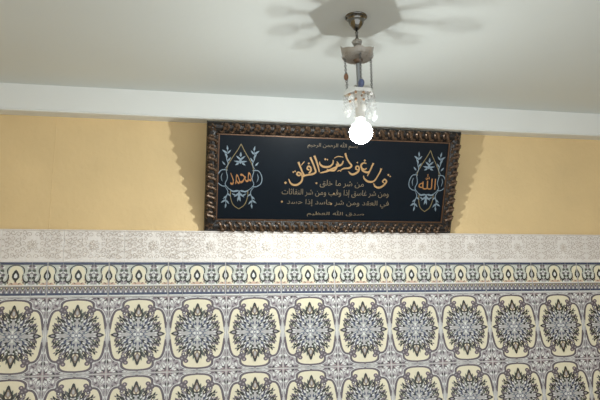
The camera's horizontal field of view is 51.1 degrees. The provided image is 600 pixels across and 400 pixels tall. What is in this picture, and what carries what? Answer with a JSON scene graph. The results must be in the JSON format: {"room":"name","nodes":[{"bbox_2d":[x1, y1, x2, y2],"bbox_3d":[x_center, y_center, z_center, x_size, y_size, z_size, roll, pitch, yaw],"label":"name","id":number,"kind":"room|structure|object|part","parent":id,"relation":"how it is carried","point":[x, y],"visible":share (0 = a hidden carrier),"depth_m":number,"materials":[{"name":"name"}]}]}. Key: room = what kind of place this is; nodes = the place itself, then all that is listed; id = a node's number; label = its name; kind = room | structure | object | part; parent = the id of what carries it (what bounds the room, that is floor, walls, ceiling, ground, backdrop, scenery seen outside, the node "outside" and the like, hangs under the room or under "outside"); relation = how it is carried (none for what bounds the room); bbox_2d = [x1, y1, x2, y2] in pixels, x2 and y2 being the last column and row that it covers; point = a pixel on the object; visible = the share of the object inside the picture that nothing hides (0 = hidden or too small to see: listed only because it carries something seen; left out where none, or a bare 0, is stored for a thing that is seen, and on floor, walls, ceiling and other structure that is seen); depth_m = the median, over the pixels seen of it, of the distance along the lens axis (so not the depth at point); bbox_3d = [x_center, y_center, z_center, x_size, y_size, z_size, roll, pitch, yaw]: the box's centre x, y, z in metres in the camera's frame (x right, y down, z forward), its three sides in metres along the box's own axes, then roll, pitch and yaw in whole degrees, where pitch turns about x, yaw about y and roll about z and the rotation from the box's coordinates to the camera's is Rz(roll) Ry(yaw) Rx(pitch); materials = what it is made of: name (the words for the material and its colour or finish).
{"room":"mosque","nodes":[
{"label":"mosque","id":0,"kind":"room"},
{"bbox_2d":[0,114,599,399],"bbox_3d":[0.331,0.784,2.935,4.970,2.532,0.210,1,-12,-11],"label":"wall","id":1,"kind":"structure","parent":0,"point":[114,286],"depth_m":2.84,"materials":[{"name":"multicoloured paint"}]},
{"bbox_2d":[0,83,599,139],"bbox_3d":[0.323,-0.414,3.093,4.770,0.124,0.068,1,-12,-11],"label":"trim","id":2,"kind":"structure","parent":1,"relation":"attached to","point":[15,99],"depth_m":2.98,"materials":[{"name":"white paint"}]},
{"bbox_2d":[204,120,460,233],"bbox_3d":[0.164,-0.092,2.892,1.186,0.468,0.246,1,-12,-11],"label":"calligraphy","id":3,"kind":"object","parent":1,"relation":"attached to","point":[272,177],"visible":1,"depth_m":2.88,"materials":[{"name":"black fabric"}]},
{"bbox_3d":[0.163,-0.092,2.896,1.086,0.392,0.006,1,12,-11],"label":"panel","id":4,"kind":"part","parent":3,"relation":"part of","materials":[{"name":"black"}]},
{"bbox_2d":[0,0,599,113],"bbox_3d":[0.660,-0.898,1.443,4.970,0.120,3.900,1,-12,-11],"label":"ceiling","id":5,"kind":"structure","parent":0,"point":[535,55],"depth_m":2.48,"materials":[{"name":"white paint"}]},
{"bbox_2d":[340,11,374,133],"bbox_3d":[0.205,-0.424,2.197,0.128,0.472,0.118,1,-12,-11],"label":"hanging lamp","id":6,"kind":"object","parent":5,"relation":"hanging from","point":[359,54],"visible":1,"depth_m":2.19,"materials":[{"name":"silver metal"}]},
{"bbox_3d":[0.161,-0.443,2.202,0.011,0.127,0.011,-12,-16,42],"label":"chain","id":7,"kind":"part","parent":6,"relation":"part of","materials":[{"name":"grey metal"}]},
{"bbox_3d":[0.203,-0.518,2.217,0.118,0.057,0.118,1,-12,-11],"label":"glass dish","id":8,"kind":"part","parent":6,"relation":"part of","materials":[{"name":"glass"}]},
{"bbox_3d":[0.203,-0.556,2.226,0.038,0.026,0.038,1,-12,-11],"label":"crystal knob","id":9,"kind":"part","parent":6,"relation":"part of","materials":[{"name":"clear glass"}]},
{"bbox_3d":[0.205,-0.436,2.200,0.017,0.092,0.016,1,-12,-11],"label":"rod","id":10,"kind":"part","parent":6,"relation":"part of","materials":[{"name":"grey metal"}]},
{"bbox_2d":[354,91,364,120],"bbox_3d":[0.207,-0.333,2.178,0.038,0.113,0.038,1,-12,-11],"label":"socket","id":11,"kind":"object","parent":6,"relation":"attached to","point":[359,104],"depth_m":2.16,"materials":[{"name":"white"}]},
{"bbox_3d":[0.206,-0.377,2.188,0.114,0.032,0.099,1,-12,-11],"label":"glass plate","id":12,"kind":"part","parent":6,"relation":"part of","materials":[{"name":"clear glass"}]},
{"bbox_3d":[0.209,-0.453,2.160,0.012,0.127,0.011,-12,-16,41],"label":"chain","id":13,"kind":"part","parent":6,"relation":"part of","materials":[{"name":"grey metal"}]},
{"bbox_3d":[0.250,-0.445,2.202,0.009,0.127,0.009,-13,-16,43],"label":"chain","id":14,"kind":"part","parent":6,"relation":"part of","materials":[{"name":"grey metal"}]}
]}

